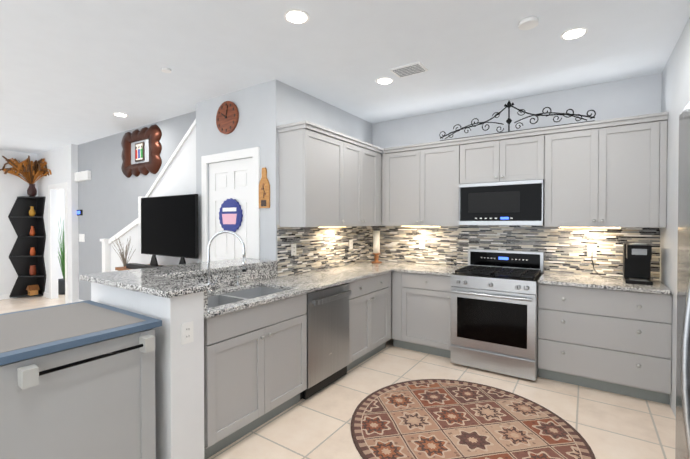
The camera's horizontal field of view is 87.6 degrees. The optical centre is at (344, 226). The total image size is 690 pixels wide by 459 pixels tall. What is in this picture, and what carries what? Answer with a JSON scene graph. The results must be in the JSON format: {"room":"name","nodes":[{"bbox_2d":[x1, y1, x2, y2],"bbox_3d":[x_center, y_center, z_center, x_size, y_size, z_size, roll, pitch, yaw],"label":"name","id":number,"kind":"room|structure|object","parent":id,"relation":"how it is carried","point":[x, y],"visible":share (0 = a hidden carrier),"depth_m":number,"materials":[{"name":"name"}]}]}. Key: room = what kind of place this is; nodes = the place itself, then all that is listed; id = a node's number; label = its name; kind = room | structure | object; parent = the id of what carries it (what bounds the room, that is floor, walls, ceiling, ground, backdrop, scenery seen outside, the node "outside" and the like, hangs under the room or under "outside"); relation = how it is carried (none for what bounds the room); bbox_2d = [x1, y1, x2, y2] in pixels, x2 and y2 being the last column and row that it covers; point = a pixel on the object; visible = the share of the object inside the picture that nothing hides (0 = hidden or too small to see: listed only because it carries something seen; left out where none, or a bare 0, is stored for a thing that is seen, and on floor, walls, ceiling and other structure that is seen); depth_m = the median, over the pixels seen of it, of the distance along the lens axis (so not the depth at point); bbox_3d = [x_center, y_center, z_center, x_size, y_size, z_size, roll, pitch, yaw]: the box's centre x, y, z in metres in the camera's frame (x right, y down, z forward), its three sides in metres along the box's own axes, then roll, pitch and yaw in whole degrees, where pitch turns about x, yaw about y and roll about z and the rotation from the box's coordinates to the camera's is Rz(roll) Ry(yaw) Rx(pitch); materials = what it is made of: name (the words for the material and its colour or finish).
{"room":"kitchen","nodes":[
{"label":"kitchen","id":0,"kind":"room"},
{"bbox_2d":[0,150,37,294],"bbox_3d":[-7.444,-0.018,5.284,0.100,2.800,4.800,0,1,34],"label":"wall","id":1,"kind":"structure","parent":0,"point":[13,187],"depth_m":6.80,"materials":[{"name":"white paint"}]},
{"bbox_2d":[0,294,17,299],"bbox_3d":[-7.425,1.338,5.227,0.012,0.090,4.700,0,1,34],"label":"baseboard","id":2,"kind":"structure","parent":1,"relation":"attached to","point":[6,296],"depth_m":6.76,"materials":[{"name":"white wood"}]},
{"bbox_2d":[8,196,45,297],"bbox_3d":[-6.058,0.383,6.860,0.440,1.920,0.440,0,1,34],"label":"corner shelf","id":3,"kind":"object","parent":1,"relation":"attached to","point":[22,221],"visible":0.96,"depth_m":6.98,"materials":[{"name":"black wood"}]},
{"bbox_2d":[0,156,51,195],"bbox_3d":[-5.974,-0.948,6.701,0.788,0.744,0.627,0,1,34],"label":"flowers","id":4,"kind":"object","parent":3,"relation":"on","point":[28,170],"visible":1,"depth_m":6.81,"materials":[{"name":"orange plant"}]},
{"bbox_2d":[29,226,34,235],"bbox_3d":[-6.049,0.086,6.959,0.090,0.190,0.090,0,1,34],"label":"vase","id":5,"kind":"object","parent":3,"relation":"on","point":[32,232],"visible":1,"depth_m":6.94,"materials":[{"name":"orange ceramic"}]},
{"bbox_2d":[29,265,35,274],"bbox_3d":[-6.049,0.846,6.968,0.100,0.190,0.100,0,1,34],"label":"vase","id":6,"kind":"object","parent":3,"relation":"on","point":[32,270],"visible":1,"depth_m":6.94,"materials":[{"name":"brown ceramic"}]},
{"bbox_2d":[29,206,35,215],"bbox_3d":[-6.039,-0.294,6.948,0.126,0.190,0.100,0,1,34],"label":"vase","id":7,"kind":"object","parent":3,"relation":"on","point":[32,212],"visible":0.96,"depth_m":6.93,"materials":[{"name":"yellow ceramic"}]},
{"bbox_2d":[26,284,39,295],"bbox_3d":[-6.049,1.226,6.973,0.200,0.190,0.160,0,1,34],"label":"birdhouse","id":8,"kind":"object","parent":3,"relation":"on","point":[32,289],"visible":1,"depth_m":6.94,"materials":[{"name":"brown wood"}]},
{"bbox_2d":[30,247,35,255],"bbox_3d":[-6.049,0.481,6.964,0.090,0.160,0.090,0,1,34],"label":"vase","id":9,"kind":"object","parent":3,"relation":"on","point":[32,251],"visible":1,"depth_m":6.94,"materials":[{"name":"orange ceramic"}]},
{"bbox_2d":[37,144,78,302],"bbox_3d":[-5.374,-0.036,6.785,1.660,2.800,0.200,0,1,34],"label":"wall","id":10,"kind":"structure","parent":0,"point":[62,164],"depth_m":6.46,"materials":[{"name":"white paint"}]},
{"bbox_2d":[48,182,67,303],"bbox_3d":[-5.248,0.292,6.572,0.870,2.150,0.018,0,1,34],"label":"door frame","id":11,"kind":"structure","parent":10,"relation":"attached to","point":[57,186],"depth_m":6.40,"materials":[{"name":"white wood"}]},
{"bbox_2d":[57,111,196,300],"bbox_3d":[-3.433,-0.031,6.392,5.600,2.800,1.585,0,1,34],"label":"wall","id":12,"kind":"structure","parent":0,"point":[109,193],"depth_m":5.50,"materials":[{"name":"grey paint"}]},
{"bbox_2d":[75,170,90,241],"bbox_3d":[-4.505,-0.339,6.164,0.590,1.200,0.050,0,1,34],"label":"wall-mounted devices","id":13,"kind":"object","parent":12,"relation":"attached to","point":[83,175],"visible":0.9,"depth_m":6.17,"materials":[{"name":"white plastic"}]},
{"bbox_2d":[121,124,161,177],"bbox_3d":[-2.908,-1.056,5.082,1.080,0.680,0.050,0,1,34],"label":"picture frame","id":14,"kind":"object","parent":12,"relation":"attached to","point":[142,149],"visible":1,"depth_m":5.03,"materials":[{"name":"brown wood"}]},
{"bbox_2d":[100,119,195,271],"bbox_3d":[-2.723,0.001,4.903,2.540,2.772,0.094,0,1,34],"label":"trim","id":15,"kind":"structure","parent":12,"relation":"attached to","point":[106,243],"depth_m":5.06,"materials":[{"name":"white wood"}]},
{"bbox_2d":[111,286,203,458],"bbox_3d":[-1.122,0.894,2.165,0.605,1.050,0.200,0,1,34],"label":"wall","id":16,"kind":"structure","parent":0,"point":[179,391],"depth_m":1.98,"materials":[{"name":"white paint"}]},
{"bbox_2d":[181,321,193,344],"bbox_3d":[-0.870,0.586,1.986,0.009,0.115,0.070,0,1,34],"label":"electrical outlet plate","id":17,"kind":"object","parent":16,"relation":"attached to","point":[186,332],"depth_m":1.98,"materials":[{"name":"white plastic"}]},
{"bbox_2d":[95,83,371,305],"bbox_3d":[-0.606,0.001,3.651,0.210,2.800,3.260,0,1,34],"label":"wall","id":18,"kind":"structure","parent":0,"point":[298,105],"depth_m":3.90,"materials":[{"name":"paint"}]},
{"bbox_2d":[80,258,277,312],"bbox_3d":[-0.969,0.409,2.763,1.085,0.164,1.443,0,1,34],"label":"bar","id":19,"kind":"object","parent":18,"relation":"on","point":[174,280],"visible":0.88,"depth_m":2.63,"materials":[{"name":"grey stone"}]},
{"bbox_2d":[277,124,348,227],"bbox_3d":[-0.309,-0.466,3.638,0.328,0.935,0.679,0,1,34],"label":"upper cabinet","id":20,"kind":"object","parent":18,"relation":"attached to","point":[329,177],"depth_m":3.42,"materials":[{"name":"grey paint"}]},
{"bbox_2d":[277,225,372,276],"bbox_3d":[-0.142,0.224,4.186,0.008,0.498,1.800,0,1,34],"label":"backsplash","id":21,"kind":"structure","parent":18,"relation":"attached to","point":[317,248],"depth_m":3.99,"materials":[{"name":"tile"}]},
{"bbox_2d":[291,244,295,255],"bbox_3d":[-0.514,0.232,3.617,0.008,0.115,0.070,0,1,34],"label":"electrical outlet plate","id":22,"kind":"object","parent":21,"relation":"attached to","point":[293,246],"depth_m":3.61,"materials":[{"name":"white plastic"}]},
{"bbox_2d":[349,240,352,248],"bbox_3d":[0.077,0.222,4.496,0.008,0.115,0.070,0,1,34],"label":"electrical outlet plate","id":23,"kind":"object","parent":21,"relation":"attached to","point":[350,241],"depth_m":4.49,"materials":[{"name":"white plastic"}]},
{"bbox_2d":[349,140,380,225],"bbox_3d":[0.040,-0.472,4.158,0.328,0.935,0.807,0,1,34],"label":"upper cabinet","id":24,"kind":"object","parent":18,"relation":"attached to","point":[364,160],"depth_m":4.14,"materials":[{"name":"grey paint"}]},
{"bbox_2d":[381,148,383,225],"bbox_3d":[0.372,-0.478,4.651,0.328,0.935,0.497,0,1,34],"label":"upper cabinet","id":25,"kind":"object","parent":18,"relation":"attached to","point":[382,150],"depth_m":4.52,"materials":[{"name":"grey paint"}]},
{"bbox_2d":[196,79,282,276],"bbox_3d":[-1.109,-0.001,3.881,1.260,2.800,0.260,0,1,34],"label":"wall","id":26,"kind":"structure","parent":0,"point":[260,110],"depth_m":3.56,"materials":[{"name":"paint"}]},
{"bbox_2d":[216,101,238,133],"bbox_3d":[-1.242,-1.145,3.777,0.340,0.340,0.035,0,1,34],"label":"round clock","id":27,"kind":"object","parent":26,"relation":"attached to","point":[227,116],"visible":0.98,"depth_m":3.76,"materials":[{"name":"brown wood"}]},
{"bbox_2d":[201,147,259,261],"bbox_3d":[-1.222,0.307,3.797,0.920,2.185,0.092,0,1,34],"label":"door","id":28,"kind":"structure","parent":26,"relation":"attached to","point":[232,179],"depth_m":3.79,"materials":[{"name":"white wood"}]},
{"bbox_2d":[219,198,242,231],"bbox_3d":[-1.211,-0.115,3.797,0.368,0.369,0.027,0,1,34],"label":"sign","id":29,"kind":"object","parent":26,"relation":"attached to","point":[230,215],"visible":0.94,"depth_m":3.77,"materials":[{"name":"blue"}]},
{"bbox_2d":[259,167,269,207],"bbox_3d":[-0.785,-0.377,3.488,0.140,0.390,0.021,0,1,34],"label":"sign","id":30,"kind":"object","parent":26,"relation":"attached to","point":[264,193],"visible":0.98,"depth_m":3.48,"materials":[{"name":"brown wood"}]},
{"bbox_2d":[0,294,675,458],"bbox_3d":[-2.626,1.457,3.201,10.640,0.100,6.690,0,1,34],"label":"floor","id":31,"kind":"structure","parent":0,"point":[604,424],"depth_m":2.73,"materials":[{"name":"tile"}]},
{"bbox_2d":[58,219,64,294],"bbox_3d":[-5.611,0.572,7.274,0.511,1.573,0.448,0,1,34],"label":"potted plant","id":32,"kind":"object","parent":31,"relation":"on","point":[61,286],"visible":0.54,"depth_m":7.21,"materials":[{"name":"green plant"}]},
{"bbox_2d":[0,300,161,458],"bbox_3d":[-1.640,0.958,1.596,0.920,0.936,1.235,0,1,34],"label":"island cart","id":33,"kind":"object","parent":31,"relation":"on","point":[77,380],"visible":1,"depth_m":1.63,"materials":[{"name":"grey wood"}]},
{"bbox_2d":[115,263,163,270],"bbox_3d":[-2.274,0.923,4.381,1.180,0.940,0.450,0,1,34],"label":"console table","id":34,"kind":"object","parent":31,"relation":"on","point":[129,266],"visible":0.17,"depth_m":4.32,"materials":[{"name":"brown wood"}]},
{"bbox_2d":[112,238,135,265],"bbox_3d":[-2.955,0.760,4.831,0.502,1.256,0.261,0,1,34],"label":"arrangement","id":35,"kind":"object","parent":34,"relation":"on","point":[125,261],"visible":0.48,"depth_m":4.83,"materials":[{"name":"grey"}]},
{"bbox_2d":[141,194,198,265],"bbox_3d":[-2.136,0.072,4.326,1.180,0.877,0.230,0,1,34],"label":"screen","id":36,"kind":"object","parent":34,"relation":"on","point":[169,225],"visible":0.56,"depth_m":4.25,"materials":[{"name":"black plastic"}]},
{"bbox_2d":[204,272,390,458],"bbox_3d":[-0.381,0.962,3.271,0.638,0.888,2.396,0,1,34],"label":"base cabinet","id":37,"kind":"object","parent":31,"relation":"on","point":[255,367],"visible":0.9,"depth_m":2.50,"materials":[{"name":"grey paint"}]},
{"bbox_2d":[204,260,416,318],"bbox_3d":[-0.204,0.498,3.508,0.660,0.030,3.056,0,1,34],"label":"countertop","id":38,"kind":"structure","parent":37,"relation":"on","point":[300,283],"depth_m":3.14,"materials":[{"name":"stone"}]},
{"bbox_2d":[206,230,245,291],"bbox_3d":[-0.871,0.258,2.783,0.294,0.465,0.317,0,1,34],"label":"chrome faucet","id":39,"kind":"object","parent":38,"relation":"on","point":[243,258],"visible":0.88,"depth_m":2.73,"materials":[{"name":"silver metal"}]},
{"bbox_2d":[208,287,285,307],"bbox_3d":[-0.785,0.619,2.653,0.423,0.189,0.828,0,1,34],"label":"sink","id":40,"kind":"object","parent":38,"relation":"in","point":[225,298],"visible":0.12,"depth_m":2.89,"materials":[{"name":"grey metal"}]},
{"bbox_2d":[371,231,381,262],"bbox_3d":[0.409,0.263,4.672,0.139,0.410,0.139,0,1,34],"label":"candle","id":41,"kind":"object","parent":38,"relation":"on","point":[376,243],"visible":1,"depth_m":4.64,"materials":[{"name":"white wax"}]},
{"bbox_2d":[300,283,351,399],"bbox_3d":[-0.345,0.962,3.265,0.648,0.888,0.606,0,1,34],"label":"dishwasher","id":42,"kind":"object","parent":31,"relation":"on","point":[327,313],"visible":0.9,"depth_m":3.07,"materials":[{"name":"silver metal"}]},
{"bbox_2d":[391,271,450,357],"bbox_3d":[0.984,0.951,4.171,0.719,0.888,0.638,0,1,34],"label":"base cabinet","id":43,"kind":"object","parent":31,"relation":"on","point":[421,314],"visible":0.83,"depth_m":3.93,"materials":[{"name":"grey paint"}]},
{"bbox_2d":[396,264,462,275],"bbox_3d":[1.012,0.490,4.146,0.649,0.030,0.641,0,1,34],"label":"countertop","id":44,"kind":"structure","parent":43,"relation":"on","point":[445,270],"depth_m":4.04,"materials":[{"name":"stone"}]},
{"bbox_2d":[351,379,595,458],"bbox_3d":[0.819,1.410,2.517,1.560,0.008,1.560,0,1,34],"label":"round rug","id":45,"kind":"object","parent":31,"relation":"on","point":[434,419],"visible":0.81,"depth_m":2.53,"materials":[{"name":"brown fabric"}]},
{"bbox_2d":[450,249,543,380],"bbox_3d":[1.564,0.833,3.691,0.770,1.135,0.766,0,1,34],"label":"range","id":46,"kind":"object","parent":31,"relation":"on","point":[494,310],"visible":0.98,"depth_m":3.44,"materials":[{"name":"silver metal"}]},
{"bbox_2d":[538,283,671,404],"bbox_3d":[2.310,0.962,3.280,0.919,0.888,0.638,0,1,34],"label":"drawer bank","id":47,"kind":"object","parent":31,"relation":"on","point":[615,341],"visible":0.94,"depth_m":3.01,"materials":[{"name":"grey paint"}]},
{"bbox_2d":[538,272,672,294],"bbox_3d":[2.310,0.501,3.274,0.919,0.030,0.638,0,1,34],"label":"countertop","id":48,"kind":"structure","parent":47,"relation":"on","point":[577,280],"depth_m":3.14,"materials":[{"name":"stone"}]},
{"bbox_2d":[591,256,620,279],"bbox_3d":[2.477,0.368,3.414,0.226,0.228,0.185,0,1,34],"label":"cord","id":49,"kind":"object","parent":48,"relation":"on","point":[598,273],"visible":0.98,"depth_m":3.47,"materials":[{"name":"black plastic"}]},
{"bbox_2d":[623,243,652,284],"bbox_3d":[2.567,0.314,3.160,0.180,0.345,0.302,0,1,34],"label":"coffee maker","id":50,"kind":"object","parent":48,"relation":"on","point":[637,258],"visible":1,"depth_m":3.11,"materials":[{"name":"black plastic"}]},
{"bbox_2d":[675,102,689,458],"bbox_3d":[1.091,0.544,0.511,0.922,1.770,0.990,0,1,34],"label":"fridge","id":51,"kind":"object","parent":31,"relation":"on","point":[682,446],"visible":1,"depth_m":1.03,"materials":[{"name":"silver metal"}]},
{"bbox_2d":[0,0,689,153],"bbox_3d":[-2.626,-1.443,3.167,10.640,0.100,6.690,0,1,34],"label":"ceiling","id":52,"kind":"structure","parent":0,"point":[76,72],"depth_m":2.90,"materials":[{"name":"paint"}]},
{"bbox_2d":[113,113,127,116],"bbox_3d":[-2.823,-1.406,4.523,0.169,0.006,0.169,0,1,10],"label":"recessed light","id":53,"kind":"object","parent":52,"relation":"in","point":[116,114],"depth_m":4.51,"materials":[{"name":"white"}]},
{"bbox_2d":[161,67,170,72],"bbox_3d":[-1.558,-1.377,3.132,0.116,0.030,0.096,0,1,34],"label":"detector","id":54,"kind":"object","parent":52,"relation":"attached to","point":[166,70],"depth_m":3.16,"materials":[{"name":"white plastic"}]},
{"bbox_2d":[284,9,309,23],"bbox_3d":[-0.318,-1.380,2.369,0.169,0.006,0.169,0,1,25],"label":"recessed light","id":55,"kind":"object","parent":52,"relation":"in","point":[295,16],"depth_m":2.36,"materials":[{"name":"white"}]},
{"bbox_2d":[376,77,393,84],"bbox_3d":[0.379,-1.393,3.443,0.169,0.006,0.169,0,1,10],"label":"recessed light","id":56,"kind":"object","parent":52,"relation":"in","point":[384,80],"depth_m":3.43,"materials":[{"name":"white"}]},
{"bbox_2d":[390,61,427,77],"bbox_3d":[0.556,-1.377,3.129,0.282,0.030,0.221,0,1,34],"label":"air vent","id":57,"kind":"object","parent":52,"relation":"attached to","point":[417,67],"depth_m":3.16,"materials":[{"name":"white metal"}]},
{"bbox_2d":[518,16,537,29],"bbox_3d":[1.219,-1.369,2.396,0.121,0.030,0.172,0,1,34],"label":"detector","id":58,"kind":"object","parent":52,"relation":"attached to","point":[528,23],"depth_m":2.40,"materials":[{"name":"white plastic"}]},
{"bbox_2d":[560,27,587,39],"bbox_3d":[1.643,-1.383,2.581,0.169,0.006,0.169,0,1,25],"label":"recessed light","id":59,"kind":"object","parent":52,"relation":"in","point":[574,33],"depth_m":2.57,"materials":[{"name":"white"}]},
{"bbox_2d":[372,73,661,314],"bbox_3d":[1.651,-0.005,4.159,3.210,2.800,0.100,0,1,34],"label":"wall","id":60,"kind":"structure","parent":0,"point":[637,96],"depth_m":3.83,"materials":[{"name":"paint"}]},
{"bbox_2d":[382,140,466,226],"bbox_3d":[0.945,-0.475,4.367,0.976,0.935,0.328,0,1,34],"label":"upper cabinet","id":61,"kind":"object","parent":60,"relation":"attached to","point":[420,182],"depth_m":4.19,"materials":[{"name":"grey paint"}]},
{"bbox_2d":[439,101,595,140],"bbox_3d":[1.672,-1.126,3.667,1.455,0.330,0.014,0,1,34],"label":"art","id":62,"kind":"object","parent":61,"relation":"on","point":[509,120],"visible":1,"depth_m":3.63,"materials":[{"name":"black metal"}]},
{"bbox_2d":[462,128,545,183],"bbox_3d":[1.690,-0.701,3.864,0.820,0.470,0.328,0,1,34],"label":"upper cabinet","id":63,"kind":"object","parent":60,"relation":"attached to","point":[515,156],"depth_m":3.70,"materials":[{"name":"grey paint"}]},
{"bbox_2d":[459,179,543,224],"bbox_3d":[1.678,-0.238,3.850,0.808,0.445,0.353,0,1,34],"label":"microwave","id":64,"kind":"object","parent":63,"relation":"attached to","point":[509,203],"visible":1,"depth_m":3.68,"materials":[{"name":"silver metal"}]},
{"bbox_2d":[373,225,659,279],"bbox_3d":[1.621,0.225,4.117,3.010,0.498,0.008,0,1,34],"label":"backsplash","id":65,"kind":"structure","parent":60,"relation":"attached to","point":[564,250],"depth_m":3.87,"materials":[{"name":"tile"}]},
{"bbox_2d":[419,239,424,248],"bbox_3d":[0.973,0.221,4.542,0.070,0.115,0.009,0,1,34],"label":"electrical outlet plate","id":66,"kind":"object","parent":65,"relation":"attached to","point":[421,242],"depth_m":4.54,"materials":[{"name":"white plastic"}]},
{"bbox_2d":[588,244,595,255],"bbox_3d":[2.442,0.233,3.555,0.070,0.115,0.009,0,1,34],"label":"electrical outlet plate","id":67,"kind":"object","parent":65,"relation":"attached to","point":[591,247],"depth_m":3.55,"materials":[{"name":"white plastic"}]},
{"bbox_2d":[544,112,667,227],"bbox_3d":[2.404,-0.463,3.387,0.900,0.935,0.328,0,1,34],"label":"upper cabinet","id":68,"kind":"object","parent":60,"relation":"attached to","point":[609,173],"depth_m":3.23,"materials":[{"name":"grey paint"}]},
{"bbox_2d":[660,17,689,417],"bbox_3d":[1.384,0.040,0.428,0.710,2.800,6.590,0,1,34],"label":"wall","id":69,"kind":"structure","parent":0,"point":[675,95],"depth_m":2.77,"materials":[{"name":"paint"}]}
]}

